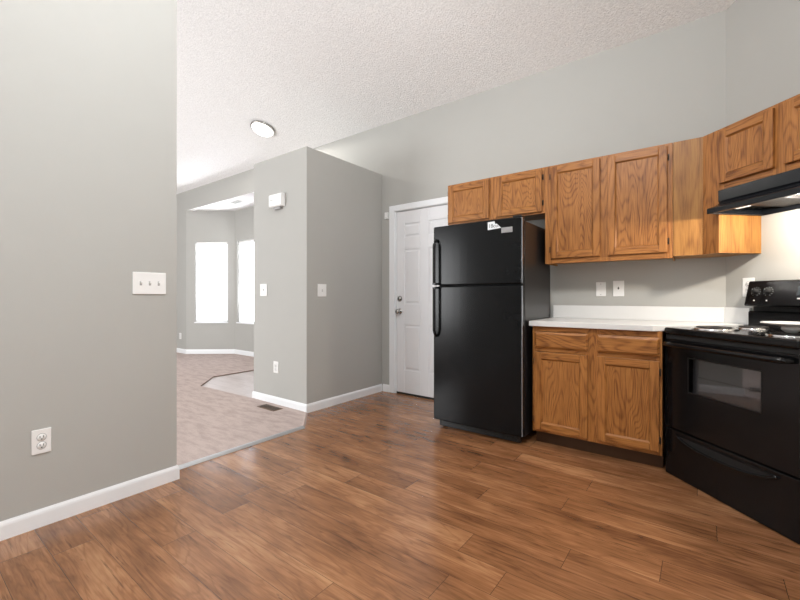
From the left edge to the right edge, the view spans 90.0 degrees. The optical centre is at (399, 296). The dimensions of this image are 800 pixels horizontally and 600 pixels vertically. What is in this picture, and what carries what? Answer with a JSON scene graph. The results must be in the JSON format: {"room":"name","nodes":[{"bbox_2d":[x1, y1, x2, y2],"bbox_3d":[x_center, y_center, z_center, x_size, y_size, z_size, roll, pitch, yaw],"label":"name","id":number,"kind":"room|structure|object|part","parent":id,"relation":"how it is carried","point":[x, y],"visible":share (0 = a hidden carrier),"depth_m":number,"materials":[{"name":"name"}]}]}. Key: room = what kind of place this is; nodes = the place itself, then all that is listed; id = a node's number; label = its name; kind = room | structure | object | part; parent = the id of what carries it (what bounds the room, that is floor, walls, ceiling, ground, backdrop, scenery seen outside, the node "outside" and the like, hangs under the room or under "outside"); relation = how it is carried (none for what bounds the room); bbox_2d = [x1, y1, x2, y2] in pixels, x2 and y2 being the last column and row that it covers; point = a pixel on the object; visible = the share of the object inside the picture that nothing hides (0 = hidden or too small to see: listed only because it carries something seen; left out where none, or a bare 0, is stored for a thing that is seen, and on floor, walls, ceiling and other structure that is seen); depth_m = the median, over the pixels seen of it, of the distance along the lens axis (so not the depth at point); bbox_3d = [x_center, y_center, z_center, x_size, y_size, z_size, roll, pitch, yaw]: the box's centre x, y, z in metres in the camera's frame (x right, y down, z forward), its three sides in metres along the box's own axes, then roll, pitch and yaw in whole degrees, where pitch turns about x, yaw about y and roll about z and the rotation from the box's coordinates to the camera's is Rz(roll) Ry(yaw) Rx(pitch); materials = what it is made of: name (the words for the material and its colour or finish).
{"room":"kitchen","nodes":[
{"label":"kitchen","id":0,"kind":"room"},
{"bbox_2d":[0,0,176,521],"bbox_3d":[-2.412,-0.960,1.078,0.115,4.107,3.399,0,0,37],"label":"wall","id":1,"kind":"structure","parent":0,"point":[88,88],"depth_m":2.04,"materials":[{"name":"grey paint"}]},
{"bbox_2d":[31,427,50,454],"bbox_3d":[-1.706,0.689,1.903,0.008,0.116,0.072,0,0,37],"label":"outlet","id":2,"kind":"object","parent":1,"relation":"attached to","point":[41,438],"visible":1,"depth_m":1.90,"materials":[{"name":"white plastic"}]},
{"bbox_2d":[36,441,46,448],"bbox_3d":[-1.703,0.709,1.902,0.002,0.037,0.037,0,0,37],"label":"receptacle","id":3,"kind":"object","parent":2,"relation":"attached to","point":[39,444],"depth_m":1.90,"materials":[{"name":"white plastic"}]},
{"bbox_2d":[37,433,46,440],"bbox_3d":[-1.703,0.669,1.902,0.002,0.037,0.037,0,0,37],"label":"receptacle","id":4,"kind":"object","parent":2,"relation":"attached to","point":[40,436],"depth_m":1.90,"materials":[{"name":"white plastic"}]},
{"bbox_2d":[0,465,179,540],"bbox_3d":[-2.408,1.052,1.083,0.139,0.083,3.411,0,0,37],"label":"baseboard","id":5,"kind":"structure","parent":1,"relation":"attached to","point":[17,525],"depth_m":2.03,"materials":[{"name":"white paint"}]},
{"bbox_2d":[133,272,165,293],"bbox_3d":[-1.420,-0.074,2.273,0.016,0.124,0.172,0,0,37],"label":"light switch","id":6,"kind":"object","parent":1,"relation":"attached to","point":[143,282],"visible":1,"depth_m":2.27,"materials":[{"name":"white plastic"}]},
{"bbox_2d":[178,426,304,468],"bbox_3d":[-1.187,1.085,2.826,0.042,0.016,1.265,0,0,37],"label":"trim","id":7,"kind":"structure","parent":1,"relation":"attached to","point":[243,446],"depth_m":2.85,"materials":[{"name":"metal"}]},
{"bbox_2d":[187,210,234,348],"bbox_3d":[-3.572,-0.274,7.610,0.902,2.735,0.120,0,0,-2],"label":"wall","id":8,"kind":"structure","parent":0,"point":[202,225],"depth_m":7.55,"materials":[{"name":"grey paint"}]},
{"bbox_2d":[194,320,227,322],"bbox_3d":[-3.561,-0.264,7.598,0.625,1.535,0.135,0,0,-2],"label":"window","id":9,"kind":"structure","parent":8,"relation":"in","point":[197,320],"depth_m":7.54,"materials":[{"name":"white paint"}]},
{"bbox_3d":[-3.560,0.493,7.577,0.625,0.022,0.093,0,0,-2],"label":"sill","id":10,"kind":"part","parent":9,"relation":"part of","materials":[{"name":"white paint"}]},
{"bbox_2d":[196,242,226,321],"bbox_3d":[-3.560,-0.276,7.587,0.587,1.504,0.037,0,0,-2],"label":"window blind","id":11,"kind":"object","parent":8,"relation":"attached to","point":[211,264],"visible":1,"depth_m":7.59,"materials":[{"name":"white plastic"}]},
{"bbox_3d":[-3.560,0.467,7.586,0.571,0.018,0.028,0,0,-2],"label":"rail","id":12,"kind":"part","parent":11,"relation":"part of","materials":[{"name":"white plastic"}]},
{"bbox_2d":[187,192,253,210],"bbox_3d":[-2.824,-1.669,7.078,2.660,0.104,0.718,0,0,37],"label":"ceiling","id":13,"kind":"structure","parent":0,"point":[225,205],"depth_m":7.06,"materials":[{"name":"white paint"}]},
{"bbox_2d":[202,371,253,397],"bbox_3d":[-1.792,1.142,5.136,1.443,0.104,1.222,0,0,37],"label":"floor","id":14,"kind":"structure","parent":0,"point":[242,384],"depth_m":5.01,"materials":[{"name":"beige"}]},
{"bbox_2d":[177,352,304,464],"bbox_3d":[-4.179,1.138,4.391,6.632,0.112,6.537,0,0,37],"label":"floor","id":15,"kind":"structure","parent":0,"point":[210,421],"depth_m":3.67,"materials":[{"name":"beige carpet"}]},
{"bbox_2d":[201,370,253,385],"bbox_3d":[-2.351,1.081,5.454,0.275,0.010,1.220,0,0,17],"label":"trim","id":16,"kind":"structure","parent":15,"relation":"on","point":[250,370],"depth_m":5.50,"materials":[{"name":"wood"}]},
{"bbox_2d":[257,404,282,410],"bbox_3d":[-1.266,1.079,3.885,0.270,0.005,0.110,0,0,37],"label":"floor vent","id":17,"kind":"object","parent":15,"relation":"in","point":[265,406],"visible":1,"depth_m":3.88,"materials":[{"name":"brown metal"}]},
{"bbox_2d":[235,206,253,351],"bbox_3d":[-2.661,-0.274,7.292,1.060,2.735,0.120,0,0,37],"label":"wall","id":18,"kind":"structure","parent":0,"point":[244,218],"depth_m":7.43,"materials":[{"name":"grey paint"}]},
{"bbox_2d":[236,322,253,324],"bbox_3d":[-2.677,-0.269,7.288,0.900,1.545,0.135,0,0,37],"label":"window sill","id":19,"kind":"structure","parent":18,"relation":"in","point":[236,322],"depth_m":7.39,"materials":[{"name":"white paint"}]},
{"bbox_2d":[239,239,253,322],"bbox_3d":[-2.683,-0.281,7.279,0.862,1.514,0.037,0,0,37],"label":"window blind","id":20,"kind":"object","parent":18,"relation":"attached to","point":[246,247],"visible":0.59,"depth_m":7.39,"materials":[{"name":"white plastic"}]},
{"bbox_2d":[254,146,381,403],"bbox_3d":[-0.886,-0.159,4.455,0.864,2.506,1.108,0,0,37],"label":"wall","id":21,"kind":"structure","parent":0,"point":[328,229],"depth_m":4.05,"materials":[{"name":"grey paint"}]},
{"bbox_2d":[260,284,266,295],"bbox_3d":[-1.421,-0.067,4.155,0.120,0.126,0.016,0,0,37],"label":"light switch","id":22,"kind":"object","parent":21,"relation":"attached to","point":[263,287],"visible":1,"depth_m":4.16,"materials":[{"name":"white plastic"}]},
{"bbox_2d":[273,361,278,372],"bbox_3d":[-1.251,0.713,4.030,0.080,0.116,0.008,0,0,37],"label":"outlet","id":23,"kind":"object","parent":21,"relation":"attached to","point":[275,363],"visible":1,"depth_m":4.03,"materials":[{"name":"white plastic"}]},
{"bbox_2d":[269,192,284,209],"bbox_3d":[-1.229,-0.943,3.987,0.200,0.152,0.051,0,0,37],"label":"door chime","id":24,"kind":"object","parent":21,"relation":"attached to","point":[276,201],"visible":1,"depth_m":3.96,"materials":[{"name":"white plastic"}]},
{"bbox_2d":[302,412,306,426],"bbox_3d":[-0.839,1.086,3.527,0.024,0.014,0.400,0,0,-10],"label":"trim","id":25,"kind":"structure","parent":21,"relation":"attached to","point":[305,414],"depth_m":3.51,"materials":[{"name":"beige metal"}]},
{"bbox_2d":[252,384,381,412],"bbox_3d":[-0.893,1.052,4.445,0.888,0.083,1.106,0,0,37],"label":"baseboard","id":26,"kind":"structure","parent":21,"relation":"attached to","point":[332,401],"depth_m":4.04,"materials":[{"name":"white paint"}]},
{"bbox_2d":[318,284,325,296],"bbox_3d":[-0.756,-0.059,3.897,0.016,0.122,0.110,0,0,37],"label":"light switch","id":27,"kind":"object","parent":21,"relation":"attached to","point":[321,287],"visible":1,"depth_m":3.89,"materials":[{"name":"white plastic"}]},
{"bbox_2d":[0,391,799,599],"bbox_3d":[-0.387,1.144,1.039,4.102,0.100,6.187,0,0,37],"label":"floor","id":28,"kind":"structure","parent":0,"point":[375,498],"depth_m":1.88,"materials":[{"name":"brown wood"}]},
{"bbox_2d":[432,215,549,442],"bbox_3d":[0.772,0.248,3.372,0.759,1.689,0.740,0,0,37],"label":"refrigerator","id":29,"kind":"object","parent":28,"relation":"on","point":[492,277],"visible":0.98,"depth_m":3.08,"materials":[{"name":"black metal"}]},
{"bbox_3d":[0.290,0.136,3.308,0.024,0.404,0.054,0,0,37],"label":"handle","id":30,"kind":"part","parent":29,"relation":"part of","materials":[{"name":"black plastic"}]},
{"bbox_3d":[0.289,-0.293,3.307,0.024,0.364,0.054,0,0,37],"label":"handle","id":31,"kind":"part","parent":29,"relation":"part of","materials":[{"name":"black plastic"}]},
{"bbox_3d":[0.597,0.471,3.144,0.756,1.106,0.066,0,0,37],"label":"fridge door","id":32,"kind":"part","parent":29,"relation":"part of","materials":[{"name":"black metal"}]},
{"bbox_3d":[0.597,-0.336,3.144,0.756,0.487,0.066,0,0,37],"label":"freezer door","id":33,"kind":"part","parent":29,"relation":"part of","materials":[{"name":"black metal"}]},
{"bbox_3d":[0.886,0.471,2.899,0.006,1.094,0.014,0,0,37],"label":"edge trim","id":34,"kind":"part","parent":29,"relation":"part of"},
{"bbox_3d":[0.886,-0.336,2.899,0.006,0.476,0.014,0,0,37],"label":"edge trim","id":35,"kind":"part","parent":29,"relation":"part of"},
{"bbox_2d":[533,326,667,467],"bbox_3d":[1.484,0.656,2.963,0.808,0.873,0.617,0,0,37],"label":"base cabinet","id":36,"kind":"object","parent":28,"relation":"on","point":[598,391],"visible":0.91,"depth_m":2.69,"materials":[{"name":"brown wood"}]},
{"bbox_3d":[1.140,0.690,2.848,0.364,0.568,0.018,0,0,37],"label":"door","id":37,"kind":"part","parent":36,"relation":"part of","materials":[{"name":"brown wood"}]},
{"bbox_3d":[1.142,0.690,2.851,0.262,0.466,0.008,0,0,37],"label":"panel","id":38,"kind":"part","parent":36,"relation":"part of","materials":[{"name":"brown wood"}]},
{"bbox_3d":[1.140,0.318,2.848,0.364,0.120,0.018,0,0,37],"label":"drawer","id":39,"kind":"part","parent":36,"relation":"part of","materials":[{"name":"brown wood"}]},
{"bbox_3d":[1.472,0.686,2.596,0.353,0.565,0.018,0,0,37],"label":"door","id":40,"kind":"part","parent":36,"relation":"part of","materials":[{"name":"brown wood"}]},
{"bbox_3d":[1.474,0.318,2.595,0.356,0.120,0.018,0,0,37],"label":"drawer","id":41,"kind":"part","parent":36,"relation":"part of","materials":[{"name":"brown wood"}]},
{"bbox_3d":[1.475,0.686,2.599,0.251,0.463,0.008,0,0,37],"label":"panel","id":42,"kind":"part","parent":36,"relation":"part of","materials":[{"name":"brown wood"}]},
{"bbox_2d":[529,305,751,330],"bbox_3d":[1.653,0.147,2.827,1.282,0.143,0.628,0,0,37],"label":"countertop","id":43,"kind":"structure","parent":36,"relation":"on","point":[634,318],"depth_m":2.88,"materials":[{"name":"white laminate"}]},
{"bbox_2d":[662,279,799,543],"bbox_3d":[1.974,0.498,2.161,0.676,1.189,0.752,0,0,-8],"label":"stove","id":44,"kind":"object","parent":28,"relation":"on","point":[732,394],"visible":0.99,"depth_m":2.07,"materials":[{"name":"black metal"}]},
{"bbox_3d":[1.692,0.856,2.123,0.025,0.059,0.578,0,0,-8],"label":"handle","id":45,"kind":"part","parent":44,"relation":"part of","materials":[{"name":"black metal"}]},
{"bbox_3d":[1.672,0.288,2.120,0.067,0.027,0.724,0,0,-8],"label":"handle","id":46,"kind":"part","parent":44,"relation":"part of","materials":[{"name":"black metal"}]},
{"bbox_2d":[664,326,799,348],"bbox_3d":[1.976,0.213,2.161,0.567,0.042,0.752,0,0,-8],"label":"cooktop","id":47,"kind":"object","parent":44,"relation":"in","point":[759,337],"depth_m":2.12,"materials":[{"name":"black metal"}]},
{"bbox_3d":[1.720,0.529,2.126,0.034,0.538,0.740,0,0,-8],"label":"oven door","id":48,"kind":"part","parent":44,"relation":"part of","materials":[{"name":"black metal"}]},
{"bbox_3d":[1.720,0.950,2.126,0.034,0.283,0.740,0,0,-8],"label":"drawer","id":49,"kind":"part","parent":44,"relation":"part of","materials":[{"name":"black metal"}]},
{"bbox_3d":[2.190,-0.033,2.475,0.028,0.038,0.038,14,-2,-8],"label":"knob","id":50,"kind":"part","parent":44,"relation":"part of","materials":[{"name":"black plastic"}]},
{"bbox_3d":[2.200,-0.033,2.402,0.028,0.038,0.038,14,-2,-8],"label":"knob","id":51,"kind":"part","parent":44,"relation":"part of","materials":[{"name":"black plastic"}]},
{"bbox_2d":[760,321,799,332],"bbox_3d":[1.887,0.151,1.929,0.226,0.050,0.226,0,0,37],"label":"metal dish","id":52,"kind":"object","parent":44,"relation":"on","point":[787,326],"visible":1,"depth_m":1.91,"materials":[{"name":"metal"}]},
{"bbox_2d":[177,10,725,390],"bbox_3d":[-1.508,-0.455,5.697,9.537,3.097,0.115,0,0,37],"label":"wall","id":53,"kind":"structure","parent":0,"point":[667,86],"depth_m":3.37,"materials":[{"name":"grey paint"}]},
{"bbox_2d":[177,348,253,356],"bbox_3d":[-3.360,1.040,7.381,4.280,0.083,0.581,0,0,37],"label":"baseboard","id":54,"kind":"structure","parent":53,"relation":"attached to","point":[179,350],"depth_m":7.54,"materials":[{"name":"white paint"}]},
{"bbox_2d":[383,384,388,391],"bbox_3d":[-0.159,1.052,4.592,0.096,0.083,0.011,0,0,37],"label":"baseboard","id":55,"kind":"structure","parent":53,"relation":"attached to","point":[385,386],"depth_m":4.59,"materials":[{"name":"white paint"}]},
{"bbox_2d":[389,196,448,399],"bbox_3d":[0.276,0.035,4.306,0.935,2.117,0.162,0,0,37],"label":"door","id":56,"kind":"structure","parent":53,"relation":"in","point":[411,225],"depth_m":4.38,"materials":[{"name":"white paint"}]},
{"bbox_3d":[-0.020,0.169,4.468,0.066,0.066,0.062,0,0,37],"label":"knob","id":57,"kind":"part","parent":56,"relation":"part of","materials":[{"name":"silver metal"}]},
{"bbox_2d":[448,167,544,224],"bbox_3d":[0.892,-0.853,3.596,0.897,0.370,0.324,0,0,37],"label":"upper cabinet","id":58,"kind":"object","parent":53,"relation":"attached to","point":[519,193],"visible":0.91,"depth_m":3.44,"materials":[{"name":"brown wood"}]},
{"bbox_3d":[0.614,-0.852,3.615,0.408,0.337,0.018,0,0,37],"label":"door","id":59,"kind":"part","parent":58,"relation":"part of","materials":[{"name":"brown wood"}]},
{"bbox_3d":[0.616,-0.852,3.619,0.306,0.235,0.008,0,0,37],"label":"panel","id":60,"kind":"part","parent":58,"relation":"part of","materials":[{"name":"brown wood"}]},
{"bbox_3d":[0.986,-0.852,3.333,0.389,0.337,0.018,0,0,37],"label":"door","id":61,"kind":"part","parent":58,"relation":"part of","materials":[{"name":"brown wood"}]},
{"bbox_3d":[0.989,-0.852,3.336,0.287,0.235,0.008,0,0,37],"label":"panel","id":62,"kind":"part","parent":58,"relation":"part of","materials":[{"name":"brown wood"}]},
{"bbox_2d":[596,282,605,295],"bbox_3d":[1.626,-0.058,3.238,0.072,0.116,0.007,0,0,37],"label":"blank plate","id":63,"kind":"object","parent":53,"relation":"attached to","point":[600,286],"visible":1,"depth_m":3.23,"materials":[{"name":"white plastic"}]},
{"bbox_2d":[545,143,674,265],"bbox_3d":[1.589,-0.649,3.067,0.848,0.778,0.324,0,0,37],"label":"upper cabinet","id":64,"kind":"object","parent":53,"relation":"attached to","point":[618,206],"visible":0.94,"depth_m":2.91,"materials":[{"name":"brown wood"}]},
{"bbox_3d":[1.337,-0.660,3.066,0.358,0.720,0.018,0,0,37],"label":"door","id":65,"kind":"part","parent":64,"relation":"part of","materials":[{"name":"brown wood"}]},
{"bbox_3d":[1.340,-0.660,3.069,0.256,0.618,0.008,0,0,37],"label":"panel","id":66,"kind":"part","parent":64,"relation":"part of","materials":[{"name":"brown wood"}]},
{"bbox_3d":[1.667,-0.659,2.821,0.263,0.616,0.008,0,0,37],"label":"panel","id":67,"kind":"part","parent":64,"relation":"part of","materials":[{"name":"brown wood"}]},
{"bbox_3d":[1.664,-0.659,2.818,0.365,0.718,0.018,0,0,37],"label":"door","id":68,"kind":"part","parent":64,"relation":"part of","materials":[{"name":"brown wood"}]},
{"bbox_2d":[613,281,623,295],"bbox_3d":[1.726,-0.062,3.161,0.078,0.124,0.010,0,0,37],"label":"jack plate","id":69,"kind":"object","parent":53,"relation":"attached to","point":[618,286],"visible":1,"depth_m":3.16,"materials":[{"name":"white plastic"}]},
{"bbox_2d":[177,0,734,193],"bbox_3d":[-2.956,-2.521,3.041,10.444,1.145,6.097,0,0,37],"label":"ceiling","id":70,"kind":"structure","parent":0,"point":[317,72],"depth_m":3.71,"materials":[{"name":"white paint"}]},
{"bbox_2d":[250,120,274,136],"bbox_3d":[-1.752,-2.130,5.105,0.300,0.123,0.301,0,0,-9],"label":"ceiling light","id":71,"kind":"object","parent":70,"relation":"attached to","point":[262,128],"visible":1,"depth_m":5.04,"materials":[{"name":"white glass"}]},
{"bbox_2d":[726,0,799,328],"bbox_3d":[2.388,-0.573,2.220,0.115,3.335,1.120,0,0,-8],"label":"wall","id":72,"kind":"structure","parent":0,"point":[763,36],"depth_m":2.51,"materials":[{"name":"grey paint"}]},
{"bbox_2d":[553,305,751,323],"bbox_3d":[1.801,0.128,3.022,1.281,0.104,0.140,0,0,37],"label":"backsplash","id":73,"kind":"structure","parent":72,"relation":"attached to","point":[693,314],"depth_m":2.99,"materials":[{"name":"white laminate"}]},
{"bbox_2d":[673,130,760,258],"bbox_3d":[2.091,-0.655,2.649,0.453,0.766,0.382,0,0,37],"label":"upper cabinet","id":74,"kind":"object","parent":72,"relation":"attached to","point":[697,233],"visible":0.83,"depth_m":2.60,"materials":[{"name":"brown wood"}]},
{"bbox_3d":[1.910,-0.655,2.653,0.160,0.766,0.012,0,0,37],"label":"panel","id":75,"kind":"part","parent":74,"relation":"part of","materials":[{"name":"brown wood"}]},
{"bbox_3d":[2.093,-0.280,2.660,0.444,0.012,0.363,0,0,37],"label":"panel","id":76,"kind":"part","parent":74,"relation":"part of","materials":[{"name":"brown wood"}]},
{"bbox_3d":[2.142,-0.655,2.517,0.288,0.766,0.012,0,0,-8],"label":"panel","id":77,"kind":"part","parent":74,"relation":"part of","materials":[{"name":"brown wood"}]},
{"bbox_2d":[743,278,754,296],"bbox_3d":[2.271,-0.059,2.607,0.009,0.124,0.078,0,0,-8],"label":"outlet","id":78,"kind":"object","parent":72,"relation":"attached to","point":[746,281],"visible":0.51,"depth_m":2.62,"materials":[{"name":"white plastic"}]},
{"bbox_2d":[718,94,799,189],"bbox_3d":[2.174,-0.848,2.153,0.323,0.380,0.720,0,0,-8],"label":"upper cabinet","id":79,"kind":"object","parent":72,"relation":"attached to","point":[765,143],"visible":0.94,"depth_m":2.23,"materials":[{"name":"brown wood"}]},
{"bbox_3d":[2.002,-0.858,2.320,0.008,0.222,0.219,0,0,-8],"label":"panel","id":80,"kind":"part","parent":79,"relation":"part of","materials":[{"name":"brown wood"}]},
{"bbox_3d":[1.998,-0.858,2.319,0.018,0.324,0.321,0,0,-8],"label":"door","id":81,"kind":"part","parent":79,"relation":"part of","materials":[{"name":"brown wood"}]},
{"bbox_2d":[707,168,799,215],"bbox_3d":[2.140,-0.582,2.147,0.390,0.148,0.716,0,0,-8],"label":"range hood","id":82,"kind":"object","parent":79,"relation":"attached to","point":[780,192],"visible":1,"depth_m":2.28,"materials":[{"name":"black metal"}]},
{"bbox_3d":[2.049,-0.858,1.948,0.018,0.324,0.325,0,0,-8],"label":"door","id":83,"kind":"part","parent":79,"relation":"part of","materials":[{"name":"brown wood"}]},
{"bbox_3d":[2.053,-0.858,1.948,0.008,0.222,0.223,0,0,-8],"label":"panel","id":84,"kind":"part","parent":79,"relation":"part of","materials":[{"name":"brown wood"}]}
]}

